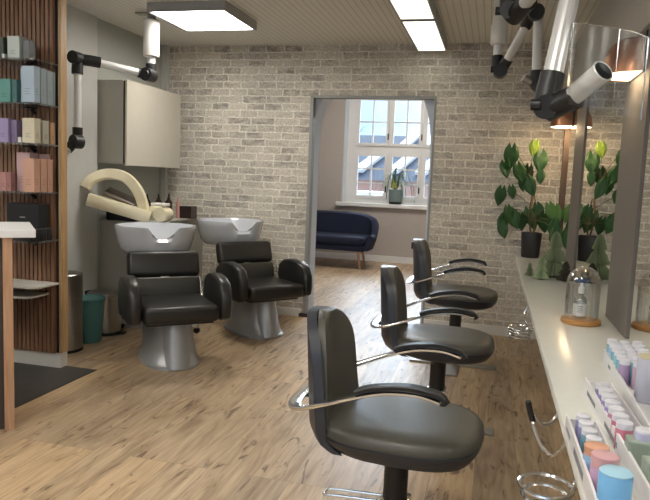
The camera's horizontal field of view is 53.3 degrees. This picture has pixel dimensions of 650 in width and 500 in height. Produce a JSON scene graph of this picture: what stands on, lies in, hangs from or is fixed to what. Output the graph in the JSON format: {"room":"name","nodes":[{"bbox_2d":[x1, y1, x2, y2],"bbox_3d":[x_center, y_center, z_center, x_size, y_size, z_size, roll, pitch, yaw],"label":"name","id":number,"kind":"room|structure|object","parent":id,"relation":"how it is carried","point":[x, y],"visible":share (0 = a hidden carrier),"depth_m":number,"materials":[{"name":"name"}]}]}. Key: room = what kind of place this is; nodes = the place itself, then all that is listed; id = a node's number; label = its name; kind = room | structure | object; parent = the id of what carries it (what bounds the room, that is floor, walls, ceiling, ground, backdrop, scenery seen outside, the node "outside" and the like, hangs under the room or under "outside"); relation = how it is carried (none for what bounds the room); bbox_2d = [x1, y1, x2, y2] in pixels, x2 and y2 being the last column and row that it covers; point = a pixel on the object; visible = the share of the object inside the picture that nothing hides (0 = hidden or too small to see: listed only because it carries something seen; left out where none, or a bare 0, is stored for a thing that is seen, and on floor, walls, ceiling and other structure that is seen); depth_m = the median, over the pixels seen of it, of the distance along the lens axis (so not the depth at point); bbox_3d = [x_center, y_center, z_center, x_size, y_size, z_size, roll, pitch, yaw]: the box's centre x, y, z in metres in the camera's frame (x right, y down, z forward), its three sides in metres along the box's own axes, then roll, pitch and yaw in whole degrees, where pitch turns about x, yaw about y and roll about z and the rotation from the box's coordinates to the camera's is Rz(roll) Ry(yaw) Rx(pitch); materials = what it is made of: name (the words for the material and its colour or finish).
{"room":"salon","nodes":[
{"label":"salon","id":0,"kind":"room"},
{"bbox_2d":[67,4,161,294],"bbox_3d":[-1.915,-0.613,5.342,0.170,2.500,2.126,4,7,14],"label":"wall","id":1,"kind":"structure","parent":0,"point":[81,25],"depth_m":5.17,"materials":[{"name":"grey paint"}]},
{"bbox_2d":[97,80,180,167],"bbox_3d":[-1.598,-1.070,5.657,0.268,0.677,0.920,4,7,14],"label":"upper cabinet","id":2,"kind":"object","parent":1,"relation":"attached to","point":[138,124],"visible":1,"depth_m":5.33,"materials":[{"name":"beige laminate"}]},
{"bbox_2d":[0,257,580,499],"bbox_3d":[-0.657,0.832,4.564,5.800,0.104,13.500,4,7,14],"label":"floor","id":3,"kind":"structure","parent":0,"point":[224,427],"depth_m":3.45,"materials":[{"name":"brown wood"}]},
{"bbox_2d":[0,222,35,430],"bbox_3d":[-2.120,0.380,3.132,1.300,1.000,0.500,-1,7,-28],"label":"reception desk","id":4,"kind":"object","parent":3,"relation":"on","point":[8,230],"visible":1,"depth_m":3.17,"materials":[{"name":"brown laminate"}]},
{"bbox_2d":[0,0,67,367],"bbox_3d":[-2.655,-0.537,4.387,2.040,2.500,0.100,4,7,14],"label":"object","id":5,"kind":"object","parent":3,"relation":"on","point":[43,22],"depth_m":4.15,"materials":[{"name":"brown wood"}]},
{"bbox_2d":[23,106,36,114],"bbox_3d":[-2.272,-0.898,4.084,1.200,0.054,0.232,4,7,14],"label":"display shelf","id":6,"kind":"object","parent":5,"relation":"attached to","point":[31,109],"visible":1,"depth_m":4.05,"materials":[{"name":"metal"}]},
{"bbox_2d":[0,79,13,102],"bbox_3d":[-1.918,-0.962,3.923,0.082,0.138,0.061,4,7,14],"label":"carton","id":7,"kind":"object","parent":6,"relation":"on","point":[5,84],"visible":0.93,"depth_m":3.89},
{"bbox_2d":[12,80,23,103],"bbox_3d":[-1.855,-0.957,3.923,0.033,0.134,0.071,4,7,14],"label":"carton","id":8,"kind":"object","parent":6,"relation":"on","point":[16,84],"visible":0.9,"depth_m":3.90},
{"bbox_2d":[21,66,39,102],"bbox_3d":[-1.750,-0.985,3.857,0.089,0.211,0.051,4,7,14],"label":"carton","id":9,"kind":"object","parent":6,"relation":"on","point":[30,75],"visible":1,"depth_m":3.83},
{"bbox_2d":[32,68,46,103],"bbox_3d":[-1.732,-0.988,3.913,0.081,0.207,0.051,4,7,14],"label":"carton","id":10,"kind":"object","parent":6,"relation":"on","point":[43,80],"visible":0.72,"depth_m":3.90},
{"bbox_2d":[37,70,52,104],"bbox_3d":[-1.717,-0.992,3.969,0.081,0.203,0.051,4,7,14],"label":"carton","id":11,"kind":"object","parent":6,"relation":"on","point":[49,75],"visible":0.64,"depth_m":3.96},
{"bbox_2d":[23,145,36,152],"bbox_3d":[-2.282,-0.661,4.110,1.200,0.054,0.232,4,7,14],"label":"display shelf","id":12,"kind":"object","parent":5,"relation":"attached to","point":[31,147],"visible":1,"depth_m":4.08,"materials":[{"name":"metal"}]},
{"bbox_2d":[0,118,14,142],"bbox_3d":[-1.941,-0.729,3.953,0.076,0.142,0.061,4,7,14],"label":"carton","id":13,"kind":"object","parent":12,"relation":"on","point":[5,123],"visible":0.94,"depth_m":3.92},
{"bbox_2d":[11,120,21,142],"bbox_3d":[-1.877,-0.723,3.958,0.039,0.134,0.061,4,7,14],"label":"carton","id":14,"kind":"object","parent":12,"relation":"on","point":[16,125],"visible":0.81,"depth_m":3.93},
{"bbox_2d":[22,118,40,142],"bbox_3d":[-1.761,-0.716,3.889,0.085,0.146,0.056,4,7,14],"label":"carton","id":15,"kind":"object","parent":12,"relation":"on","point":[31,133],"visible":1,"depth_m":3.87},
{"bbox_2d":[35,120,48,143],"bbox_3d":[-1.739,-0.720,3.963,0.079,0.139,0.051,4,7,14],"label":"carton","id":16,"kind":"object","parent":12,"relation":"on","point":[44,125],"visible":0.66,"depth_m":3.94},
{"bbox_2d":[49,123,54,144],"bbox_3d":[-1.723,-0.723,4.024,0.079,0.132,0.036,4,7,14],"label":"carton","id":17,"kind":"object","parent":12,"relation":"on","point":[51,125],"visible":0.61,"depth_m":4.01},
{"bbox_2d":[24,192,36,198],"bbox_3d":[-2.294,-0.369,4.142,1.200,0.054,0.232,4,7,14],"label":"display shelf","id":18,"kind":"object","parent":5,"relation":"attached to","point":[32,194],"visible":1,"depth_m":4.11,"materials":[{"name":"metal"}]},
{"bbox_2d":[6,172,14,190],"bbox_3d":[-1.929,-0.420,3.981,0.034,0.112,0.041,4,7,14],"label":"carton","id":19,"kind":"object","parent":18,"relation":"on","point":[10,176],"visible":1,"depth_m":3.97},
{"bbox_2d":[17,152,37,190],"bbox_3d":[-1.857,-0.488,4.048,0.096,0.238,0.081,4,7,14],"label":"carton","id":20,"kind":"object","parent":18,"relation":"on","point":[20,155],"visible":0.43,"depth_m":4.01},
{"bbox_2d":[23,158,39,191],"bbox_3d":[-1.770,-0.450,3.909,0.081,0.201,0.053,4,7,14],"label":"carton","id":21,"kind":"object","parent":18,"relation":"on","point":[31,167],"visible":1,"depth_m":3.89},
{"bbox_2d":[40,159,46,191],"bbox_3d":[-1.754,-0.456,3.969,0.081,0.201,0.053,4,7,14],"label":"carton","id":22,"kind":"object","parent":18,"relation":"on","point":[43,162],"visible":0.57,"depth_m":3.95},
{"bbox_2d":[47,159,52,191],"bbox_3d":[-1.740,-0.462,4.026,0.081,0.201,0.047,4,7,14],"label":"carton","id":23,"kind":"object","parent":18,"relation":"on","point":[49,161],"visible":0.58,"depth_m":4.01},
{"bbox_2d":[13,289,48,298],"bbox_3d":[-2.100,0.271,4.165,0.600,0.012,0.200,4,7,14],"label":"display shelf","id":24,"kind":"object","parent":5,"relation":"attached to","point":[17,294],"visible":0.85,"depth_m":4.11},
{"bbox_2d":[13,278,58,288],"bbox_3d":[-2.318,0.186,4.201,1.200,0.012,0.225,4,7,14],"label":"display shelf","id":25,"kind":"object","parent":5,"relation":"attached to","point":[17,283],"visible":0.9,"depth_m":4.08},
{"bbox_3d":[-2.306,-0.072,4.176,1.200,0.054,0.232,4,7,14],"label":"display shelf","id":26,"kind":"object","parent":5,"relation":"attached to","visible":0},
{"bbox_2d":[7,202,48,239],"bbox_3d":[-1.865,-0.181,4.071,0.230,0.223,0.101,4,7,14],"label":"carton","id":27,"kind":"object","parent":26,"relation":"on","point":[37,214],"visible":0.63,"depth_m":4.02,"materials":[{"name":"cardboard"}]},
{"bbox_3d":[-2.262,-1.152,4.055,1.200,0.054,0.232,4,7,14],"label":"display shelf","id":28,"kind":"object","parent":5,"relation":"attached to","visible":0},
{"bbox_2d":[0,37,12,60],"bbox_3d":[-1.964,-1.215,3.920,0.113,0.125,0.081,4,7,14],"label":"carton","id":29,"kind":"object","parent":28,"relation":"on","point":[3,41],"visible":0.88,"depth_m":3.88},
{"bbox_2d":[7,36,26,60],"bbox_3d":[-1.854,-1.214,3.907,0.085,0.135,0.071,4,7,14],"label":"carton","id":30,"kind":"object","parent":28,"relation":"on","point":[14,43],"visible":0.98,"depth_m":3.88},
{"bbox_2d":[23,40,35,60],"bbox_3d":[-1.781,-1.201,3.905,0.041,0.115,0.061,4,7,14],"label":"carton","id":31,"kind":"object","parent":28,"relation":"on","point":[29,53],"visible":1,"depth_m":3.88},
{"bbox_2d":[67,270,82,353],"bbox_3d":[-1.883,0.441,4.658,0.274,0.560,0.274,4,7,14],"label":"waste bin","id":32,"kind":"object","parent":3,"relation":"on","point":[75,278],"visible":0.41,"depth_m":4.59,"materials":[{"name":"metal"}]},
{"bbox_2d":[83,294,105,343],"bbox_3d":[-1.798,0.525,4.935,0.248,0.338,0.248,4,7,14],"label":"waste bin","id":33,"kind":"object","parent":3,"relation":"on","point":[93,304],"visible":0.63,"depth_m":4.86,"materials":[{"name":"teal plastic"}]},
{"bbox_2d":[85,288,125,336],"bbox_3d":[-1.761,0.494,5.202,0.281,0.345,0.286,-2,7,-31],"label":"pedal bin","id":34,"kind":"object","parent":3,"relation":"on","point":[112,318],"visible":0.59,"depth_m":5.12,"materials":[{"name":"metal"}]},
{"bbox_2d":[80,168,199,332],"bbox_3d":[-1.468,0.018,5.198,0.939,1.314,0.268,2,6,-2],"label":"steamer","id":35,"kind":"object","parent":3,"relation":"on","point":[123,204],"visible":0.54,"depth_m":5.13,"materials":[{"name":"beige plastic"}]},
{"bbox_2d":[80,168,150,221],"bbox_3d":[-1.637,-0.429,5.113,0.523,0.420,0.324,4,7,14],"label":"hood","id":36,"kind":"object","parent":35,"relation":"attached to","point":[123,204],"depth_m":5.11,"materials":[{"name":"beige plastic"}]},
{"bbox_2d":[100,215,206,328],"bbox_3d":[-1.522,0.154,5.864,0.470,0.892,1.060,4,7,14],"label":"cabinet","id":37,"kind":"object","parent":3,"relation":"on","point":[113,266],"depth_m":5.39,"materials":[{"name":"grey"}]},
{"bbox_2d":[106,206,137,221],"bbox_3d":[-1.652,-0.305,5.384,0.286,0.115,0.166,4,7,14],"label":"storage box","id":38,"kind":"object","parent":37,"relation":"on","point":[109,216],"visible":0.16,"depth_m":5.32,"materials":[{"name":"black plastic"}]},
{"bbox_2d":[100,215,206,222],"bbox_3d":[-1.504,-0.279,5.816,0.470,0.020,1.060,4,7,14],"label":"countertop","id":39,"kind":"structure","parent":37,"relation":"on","point":[174,219],"depth_m":5.59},
{"bbox_2d":[180,206,196,218],"bbox_3d":[-1.257,-0.349,5.952,0.120,0.110,0.120,4,7,14],"label":"storage box","id":40,"kind":"object","parent":37,"relation":"on","point":[190,212],"visible":1,"depth_m":5.90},
{"bbox_2d":[114,222,231,370],"bbox_3d":[-1.164,0.294,4.679,0.678,0.905,1.144,-1,7,-27],"label":"chair","id":41,"kind":"object","parent":3,"relation":"on","point":[161,286],"visible":1,"depth_m":4.45,"materials":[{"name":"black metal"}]},
{"bbox_2d":[114,222,195,252],"bbox_3d":[-1.283,-0.083,4.907,0.596,0.215,0.546,-1,7,-27],"label":"basin","id":42,"kind":"object","parent":41,"relation":"in","point":[132,237],"depth_m":4.71,"materials":[{"name":"white ceramic"}]},
{"bbox_2d":[197,217,311,338],"bbox_3d":[-0.691,0.214,5.581,0.678,0.905,1.144,-2,8,-35],"label":"chair","id":43,"kind":"object","parent":3,"relation":"on","point":[245,260],"visible":0.96,"depth_m":5.38,"materials":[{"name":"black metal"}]},
{"bbox_2d":[197,217,263,244],"bbox_3d":[-0.856,0.131,5.808,0.579,0.805,0.584,4,7,14],"label":"basin","id":44,"kind":"object","parent":43,"relation":"in","point":[231,231],"depth_m":5.58,"materials":[{"name":"white ceramic"}]},
{"bbox_2d":[315,210,378,268],"bbox_3d":[0.071,-0.179,9.843,1.465,0.810,0.750,4,7,14],"label":"sofa","id":45,"kind":"object","parent":3,"relation":"on","point":[335,230],"visible":0.59,"depth_m":9.86,"materials":[{"name":"blue fabric"}]},
{"bbox_2d":[316,231,368,245],"bbox_3d":[0.061,-0.187,9.803,1.200,0.120,0.670,4,7,14],"label":"seat cushion","id":46,"kind":"object","parent":45,"relation":"on","point":[323,238],"depth_m":9.48,"materials":[{"name":"blue fabric"}]},
{"bbox_2d":[288,305,484,499],"bbox_3d":[0.226,0.649,2.251,0.678,0.851,0.620,4,7,18],"label":"chair","id":47,"kind":"object","parent":3,"relation":"on","point":[401,428],"visible":1,"depth_m":2.13,"materials":[{"name":"leather"}]},
{"bbox_2d":[370,265,494,435],"bbox_3d":[0.582,0.528,3.473,0.678,0.851,0.620,4,7,14],"label":"chair","id":48,"kind":"object","parent":3,"relation":"on","point":[396,330],"visible":0.76,"depth_m":3.36,"materials":[{"name":"leather"}]},
{"bbox_2d":[406,238,497,376],"bbox_3d":[0.919,0.385,4.679,0.678,0.896,0.620,4,7,14],"label":"chair","id":49,"kind":"object","parent":3,"relation":"on","point":[422,277],"visible":0.77,"depth_m":4.55,"materials":[{"name":"leather"}]},
{"bbox_2d":[67,0,600,45],"bbox_3d":[-1.411,-1.515,1.870,5.350,0.100,8.386,4,7,14],"label":"ceiling","id":50,"kind":"structure","parent":0,"point":[279,22],"depth_m":4.96,"materials":[{"name":"paint"}]},
{"bbox_2d":[67,12,159,155],"bbox_3d":[-1.590,-1.201,4.768,0.781,1.180,0.230,-3,9,-42],"label":"extraction arm","id":51,"kind":"object","parent":50,"relation":"hanging from","point":[151,26],"visible":0.97,"depth_m":4.75},
{"bbox_2d":[147,0,256,31],"bbox_3d":[-0.903,-1.742,4.847,0.600,0.065,0.620,4,7,14],"label":"ceiling light panel","id":52,"kind":"object","parent":50,"relation":"attached to","point":[210,15],"visible":1,"depth_m":4.71,"materials":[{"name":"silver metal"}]},
{"bbox_2d":[152,11,250,29],"bbox_3d":[-0.903,-1.723,4.849,0.560,0.015,0.580,4,7,14],"label":"diffuser","id":53,"kind":"object","parent":52,"relation":"attached to","point":[184,20],"depth_m":4.83,"materials":[{"name":"white"}]},
{"bbox_2d":[388,0,436,19],"bbox_3d":[0.505,-1.574,3.941,0.250,0.085,1.050,4,7,14],"label":"ceiling light strip","id":54,"kind":"object","parent":50,"relation":"attached to","point":[404,9],"visible":1,"depth_m":4.21,"materials":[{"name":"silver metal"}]},
{"bbox_2d":[400,8,447,50],"bbox_3d":[0.779,-1.679,4.991,0.250,0.085,1.050,4,7,14],"label":"ceiling light strip","id":55,"kind":"object","parent":50,"relation":"attached to","point":[426,34],"visible":0.77,"depth_m":4.89,"materials":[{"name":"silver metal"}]},
{"bbox_2d":[403,21,444,50],"bbox_3d":[0.777,-1.645,4.995,0.222,0.013,1.022,4,7,14],"label":"diffuser","id":56,"kind":"object","parent":55,"relation":"attached to","point":[424,35],"depth_m":4.92,"materials":[{"name":"white"}]},
{"bbox_2d":[490,0,544,91],"bbox_3d":[1.181,-1.211,3.914,0.154,0.744,0.613,0,7,-22],"label":"extraction arm","id":57,"kind":"object","parent":50,"relation":"hanging from","point":[500,65],"visible":0.89,"depth_m":3.95},
{"bbox_2d":[495,0,646,120],"bbox_3d":[0.738,-0.919,2.270,0.262,0.997,1.122,2,6,-3],"label":"extraction arm","id":58,"kind":"object","parent":50,"relation":"hanging from","point":[550,102],"visible":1,"depth_m":1.93},
{"bbox_2d":[315,99,426,257],"bbox_3d":[1.479,-1.381,10.336,5.100,3.200,0.300,4,7,14],"label":"wall","id":59,"kind":"structure","parent":0,"point":[398,228],"depth_m":10.46,"materials":[{"name":"beige paint"}]},
{"bbox_2d":[341,99,349,201],"bbox_3d":[1.328,-1.733,10.318,2.040,2.030,0.264,4,7,14],"label":"trim","id":60,"kind":"structure","parent":59,"relation":"attached to","point":[347,100],"depth_m":10.51,"materials":[{"name":"white paint"}]},
{"bbox_2d":[315,251,412,263],"bbox_3d":[1.375,0.173,10.354,4.800,0.100,0.018,4,7,14],"label":"baseboard","id":61,"kind":"structure","parent":59,"relation":"attached to","point":[406,260],"depth_m":10.52,"materials":[{"name":"white paint"}]},
{"bbox_2d":[335,202,426,209],"bbox_3d":[1.258,-0.699,10.406,2.170,0.060,0.330,4,7,14],"label":"windowsill","id":62,"kind":"structure","parent":59,"relation":"attached to","point":[360,204],"depth_m":10.33,"materials":[{"name":"white paint"}]},
{"bbox_2d":[373,168,417,204],"bbox_3d":[1.135,-1.020,10.337,0.710,0.581,0.272,4,7,14],"label":"spider plant","id":63,"kind":"object","parent":62,"relation":"on","point":[395,196],"visible":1,"depth_m":10.29,"materials":[{"name":"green plant"}]},
{"bbox_2d":[345,99,429,205],"bbox_3d":[1.340,-1.733,10.363,1.990,2.020,0.090,4,7,14],"label":"window","id":64,"kind":"structure","parent":59,"relation":"in","point":[355,149],"depth_m":10.45,"materials":[{"name":"white paint"}]},
{"bbox_2d":[308,99,434,323],"bbox_3d":[0.554,-0.937,5.998,5.200,3.200,0.280,4,7,14],"label":"wall","id":65,"kind":"structure","parent":0,"point":[321,104],"depth_m":6.20,"materials":[{"name":"paint"}]},
{"bbox_2d":[168,42,576,327],"bbox_3d":[0.230,-0.640,5.925,4.050,2.600,0.080,4,7,14],"label":"wall","id":66,"kind":"structure","parent":0,"point":[245,109],"depth_m":5.77,"materials":[{"name":"brick"}]},
{"bbox_2d":[160,45,169,202],"bbox_3d":[-1.567,-0.707,6.314,0.055,2.500,0.060,4,7,14],"label":"trim","id":67,"kind":"structure","parent":66,"relation":"attached to","point":[165,70],"depth_m":6.20,"materials":[{"name":"grey paint"}]},
{"bbox_2d":[276,306,299,315],"bbox_3d":[-0.912,0.543,6.291,1.400,0.075,0.018,4,7,14],"label":"baseboard","id":68,"kind":"structure","parent":66,"relation":"attached to","point":[280,310],"depth_m":6.14,"materials":[{"name":"white paint"}]},
{"bbox_2d":[302,95,436,323],"bbox_3d":[0.391,-0.356,5.914,1.140,2.052,0.096,4,7,14],"label":"trim","id":69,"kind":"structure","parent":66,"relation":"attached to","point":[313,98],"depth_m":5.92,"materials":[{"name":"metal"}]},
{"bbox_2d":[423,319,535,338],"bbox_3d":[1.421,0.701,5.698,1.105,0.085,0.018,4,7,14],"label":"baseboard","id":70,"kind":"structure","parent":66,"relation":"attached to","point":[490,329],"depth_m":5.69,"materials":[{"name":"white paint"}]},
{"bbox_2d":[573,0,649,81],"bbox_3d":[1.026,-0.051,1.381,0.150,2.500,8.386,4,7,14],"label":"wall","id":71,"kind":"structure","parent":0,"point":[617,16],"depth_m":3.77,"materials":[{"name":"grey paint"}]},
{"bbox_2d":[560,109,577,263],"bbox_3d":[1.873,-0.504,4.964,0.028,1.213,0.640,4,7,14],"label":"wall mirror","id":72,"kind":"object","parent":71,"relation":"attached to","point":[572,131],"visible":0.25,"depth_m":4.94,"materials":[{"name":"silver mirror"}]},
{"bbox_2d":[550,111,573,129],"bbox_3d":[1.832,-1.034,5.025,0.153,0.171,0.313,4,7,14],"label":"wall lamp","id":73,"kind":"object","parent":72,"relation":"attached to","point":[566,121],"visible":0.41,"depth_m":4.91,"materials":[{"name":"orange metal"}]},
{"bbox_2d":[558,129,567,221],"bbox_3d":[1.946,-0.542,5.289,0.049,1.223,0.070,4,7,14],"label":"post","id":74,"kind":"object","parent":72,"relation":"attached to","point":[565,130],"visible":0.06,"depth_m":5.25,"materials":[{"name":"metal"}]},
{"bbox_2d":[514,254,639,499],"bbox_3d":[1.148,0.310,3.018,0.370,0.030,5.230,4,7,14],"label":"countertop","id":75,"kind":"structure","parent":71,"relation":"attached to","point":[570,354],"depth_m":2.47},
{"bbox_2d":[507,306,533,340],"bbox_3d":[1.038,0.372,3.398,0.151,0.191,0.126,4,7,14],"label":"holder","id":76,"kind":"object","parent":75,"relation":"attached to","point":[529,330],"visible":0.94,"depth_m":3.38,"materials":[{"name":"silver metal"}]},
{"bbox_2d":[494,138,562,257],"bbox_3d":[1.652,-0.421,5.247,0.546,0.972,0.326,4,7,14],"label":"potted plant","id":77,"kind":"object","parent":75,"relation":"on","point":[550,221],"visible":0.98,"depth_m":5.26,"materials":[{"name":"green plant"}]},
{"bbox_2d":[532,256,548,279],"bbox_3d":[1.366,0.112,4.089,0.103,0.145,0.103,4,7,14],"label":"tree","id":78,"kind":"object","parent":75,"relation":"on","point":[541,269],"visible":1,"depth_m":4.07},
{"bbox_2d":[525,400,565,457],"bbox_3d":[0.608,0.490,1.799,0.109,0.129,0.246,4,7,14],"label":"holder","id":79,"kind":"object","parent":75,"relation":"attached to","point":[533,418],"visible":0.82,"depth_m":1.81,"materials":[{"name":"silver metal"}]},
{"bbox_2d":[517,471,576,499],"bbox_3d":[0.505,0.517,1.478,0.129,0.094,0.133,8,9,44],"label":"holder","id":80,"kind":"object","parent":75,"relation":"attached to","point":[572,487],"visible":0.98,"depth_m":1.49,"materials":[{"name":"silver metal"}]},
{"bbox_2d":[544,231,565,277],"bbox_3d":[1.492,0.028,4.203,0.198,0.298,0.198,4,7,14],"label":"tree","id":81,"kind":"object","parent":75,"relation":"on","point":[554,257],"visible":0.86,"depth_m":4.17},
{"bbox_2d":[556,261,573,281],"bbox_3d":[1.502,0.133,4.045,0.111,0.125,0.111,4,7,14],"label":"tree","id":82,"kind":"object","parent":75,"relation":"on","point":[565,271],"visible":1,"depth_m":4.03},
{"bbox_2d":[560,269,600,326],"bbox_3d":[1.112,0.193,2.797,0.164,0.250,0.164,4,7,14],"label":"glass dome","id":83,"kind":"object","parent":75,"relation":"on","point":[586,321],"visible":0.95,"depth_m":2.77,"materials":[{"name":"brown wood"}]},
{"bbox_2d":[573,277,589,316],"bbox_3d":[1.104,0.207,2.801,0.058,0.175,0.056,4,7,14],"label":"bottle","id":84,"kind":"object","parent":83,"relation":"in","point":[579,308],"visible":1,"depth_m":2.79,"materials":[{"name":"plastic"}]},
{"bbox_2d":[565,414,633,499],"bbox_3d":[0.540,0.444,1.264,0.073,0.042,0.580,4,7,14],"label":"display tray","id":85,"kind":"object","parent":75,"relation":"on","point":[584,476],"visible":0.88,"depth_m":1.35,"materials":[{"name":"white plastic"}]},
{"bbox_2d":[573,448,582,481],"bbox_3d":[0.520,0.438,1.332,0.001,0.016,0.137,4,7,14],"label":"print","id":86,"kind":"object","parent":85,"relation":"on","point":[578,462],"depth_m":1.32},
{"bbox_2d":[575,413,590,436],"bbox_3d":[0.597,0.408,1.502,0.033,0.054,0.033,4,7,14],"label":"bottle","id":87,"kind":"object","parent":85,"relation":"on","point":[579,416],"visible":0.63,"depth_m":1.50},
{"bbox_2d":[577,419,593,445],"bbox_3d":[0.586,0.412,1.459,0.033,0.054,0.033,4,7,14],"label":"bottle","id":88,"kind":"object","parent":85,"relation":"on","point":[583,422],"visible":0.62,"depth_m":1.45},
{"bbox_2d":[580,427,597,453],"bbox_3d":[0.575,0.417,1.414,0.033,0.054,0.033,4,7,14],"label":"bottle","id":89,"kind":"object","parent":85,"relation":"on","point":[585,430],"visible":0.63,"depth_m":1.41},
{"bbox_2d":[583,441,609,470],"bbox_3d":[0.542,0.422,1.298,0.050,0.066,0.050,4,7,14],"label":"jar","id":90,"kind":"object","parent":85,"relation":"on","point":[589,446],"visible":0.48,"depth_m":1.29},
{"bbox_2d":[589,449,619,493],"bbox_3d":[0.530,0.424,1.232,0.051,0.076,0.051,4,7,14],"label":"jar","id":91,"kind":"object","parent":85,"relation":"on","point":[599,457],"visible":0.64,"depth_m":1.22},
{"bbox_2d":[596,464,633,499],"bbox_3d":[0.506,0.428,1.134,0.056,0.088,0.056,4,7,14],"label":"jar","id":92,"kind":"object","parent":85,"relation":"on","point":[615,482],"visible":1,"depth_m":1.11,"materials":[{"name":"plastic"}]},
{"bbox_2d":[583,377,649,499],"bbox_3d":[0.694,0.424,1.488,0.076,0.046,0.730,4,6,12],"label":"display tray","id":93,"kind":"object","parent":75,"relation":"on","point":[641,486],"visible":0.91,"depth_m":1.50,"materials":[{"name":"white plastic"}]},
{"bbox_2d":[587,390,594,407],"bbox_3d":[0.712,0.399,1.735,0.001,0.012,0.118,4,6,12],"label":"print","id":94,"kind":"object","parent":93,"relation":"on","point":[588,395],"depth_m":1.73},
{"bbox_2d":[598,387,613,400],"bbox_3d":[0.722,0.390,1.670,0.037,0.064,0.037,4,7,14],"label":"bottle","id":95,"kind":"object","parent":93,"relation":"on","point":[601,389],"visible":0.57,"depth_m":1.66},
{"bbox_2d":[601,393,616,405],"bbox_3d":[0.710,0.394,1.625,0.037,0.064,0.037,4,7,14],"label":"bottle","id":96,"kind":"object","parent":93,"relation":"on","point":[605,396],"visible":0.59,"depth_m":1.62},
{"bbox_2d":[604,421,616,447],"bbox_3d":[0.657,0.424,1.493,0.002,0.012,0.137,4,6,12],"label":"print","id":97,"kind":"object","parent":93,"relation":"on","point":[610,434],"depth_m":1.49},
{"bbox_2d":[604,399,620,412],"bbox_3d":[0.699,0.399,1.578,0.037,0.064,0.037,4,7,14],"label":"bottle","id":98,"kind":"object","parent":93,"relation":"on","point":[608,402],"visible":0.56,"depth_m":1.57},
{"bbox_2d":[607,405,624,419],"bbox_3d":[0.687,0.403,1.533,0.037,0.064,0.037,4,7,14],"label":"bottle","id":99,"kind":"object","parent":93,"relation":"on","point":[612,408],"visible":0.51,"depth_m":1.52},
{"bbox_2d":[610,412,628,437],"bbox_3d":[0.675,0.408,1.487,0.037,0.064,0.037,4,7,14],"label":"bottle","id":100,"kind":"object","parent":93,"relation":"on","point":[615,415],"visible":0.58,"depth_m":1.48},
{"bbox_2d":[613,419,633,448],"bbox_3d":[0.663,0.413,1.440,0.037,0.064,0.037,4,7,14],"label":"bottle","id":101,"kind":"object","parent":93,"relation":"on","point":[623,427],"visible":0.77,"depth_m":1.43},
{"bbox_2d":[624,426,649,468],"bbox_3d":[0.661,0.413,1.349,0.064,0.083,0.044,4,7,14],"label":"bottle","id":102,"kind":"object","parent":93,"relation":"on","point":[638,444],"visible":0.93,"depth_m":1.33,"materials":[{"name":"plastic"}]},
{"bbox_2d":[641,455,649,483],"bbox_3d":[0.646,0.435,1.246,0.064,0.062,0.044,3,6,9],"label":"bottle","id":103,"kind":"object","parent":93,"relation":"on","point":[645,461],"visible":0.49,"depth_m":1.24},
{"bbox_2d":[603,349,649,427],"bbox_3d":[0.890,0.402,1.759,0.141,0.046,0.860,4,7,15],"label":"display tray","id":104,"kind":"object","parent":75,"relation":"on","point":[641,411],"visible":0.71,"depth_m":1.76,"materials":[{"name":"white plastic"}]},
{"bbox_2d":[618,357,630,385],"bbox_3d":[0.878,0.360,1.905,0.031,0.084,0.031,4,7,14],"label":"bottle","id":105,"kind":"object","parent":104,"relation":"on","point":[624,363],"visible":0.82,"depth_m":1.89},
{"bbox_2d":[631,360,636,389],"bbox_3d":[0.908,0.364,1.881,0.031,0.084,0.031,4,7,14],"label":"bottle","id":106,"kind":"object","parent":104,"relation":"on","point":[634,361],"visible":0.3,"depth_m":1.88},
{"bbox_2d":[634,353,649,404],"bbox_3d":[0.887,0.352,1.777,0.064,0.128,0.064,4,7,14],"label":"bottle","id":107,"kind":"object","parent":104,"relation":"on","point":[642,380],"visible":0.93,"depth_m":1.76,"materials":[{"name":"plastic"}]},
{"bbox_2d":[565,97,588,276],"bbox_3d":[1.725,-0.454,4.411,0.035,1.223,0.490,4,7,14],"label":"pilaster","id":108,"kind":"object","parent":71,"relation":"attached to","point":[582,113],"visible":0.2,"depth_m":4.35,"materials":[{"name":"grey paint"}]},
{"bbox_2d":[574,81,625,312],"bbox_3d":[1.504,-0.362,3.548,0.028,1.213,1.280,4,7,14],"label":"wall mirror","id":109,"kind":"object","parent":71,"relation":"attached to","point":[606,104],"visible":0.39,"depth_m":3.43,"materials":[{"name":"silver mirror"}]},
{"bbox_2d":[605,23,649,338],"bbox_3d":[1.277,-0.281,2.696,0.035,1.223,0.470,4,7,14],"label":"mirror","id":110,"kind":"object","parent":71,"relation":"attached to","point":[637,94],"visible":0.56,"depth_m":2.65,"materials":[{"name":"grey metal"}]},
{"bbox_2d":[603,29,648,82],"bbox_3d":[1.214,-0.791,2.667,0.142,0.159,0.290,4,7,14],"label":"wall lamp","id":111,"kind":"object","parent":110,"relation":"attached to","point":[626,58],"visible":0.88,"depth_m":2.56,"materials":[{"name":"orange metal"}]},
{"bbox_2d":[611,71,640,80],"bbox_3d":[1.214,-0.722,2.674,0.136,0.008,0.272,4,7,14],"label":"diffuser","id":112,"kind":"object","parent":111,"relation":"attached to","point":[617,75],"depth_m":2.66,"materials":[{"name":"white"}]},
{"bbox_2d":[628,109,649,352],"bbox_3d":[0.956,-0.151,1.449,0.028,1.213,2.100,4,7,14],"label":"wall mirror","id":113,"kind":"object","parent":71,"relation":"attached to","point":[639,322],"visible":1,"depth_m":2.38,"materials":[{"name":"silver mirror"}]},
{"label":"outside","id":114,"kind":"structure","parent":0,"visible":0},
{"bbox_3d":[8.867,-1.600,34.491,60.000,0.100,48.800,4,7,14],"label":"ground","id":115,"kind":"structure","parent":114,"visible":0},
{"bbox_2d":[358,135,429,197],"bbox_3d":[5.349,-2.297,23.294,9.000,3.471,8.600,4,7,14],"label":"apartment building","id":116,"kind":"structure","parent":115,"relation":"on","point":[364,161],"depth_m":20.62,"materials":[{"name":"stone"}]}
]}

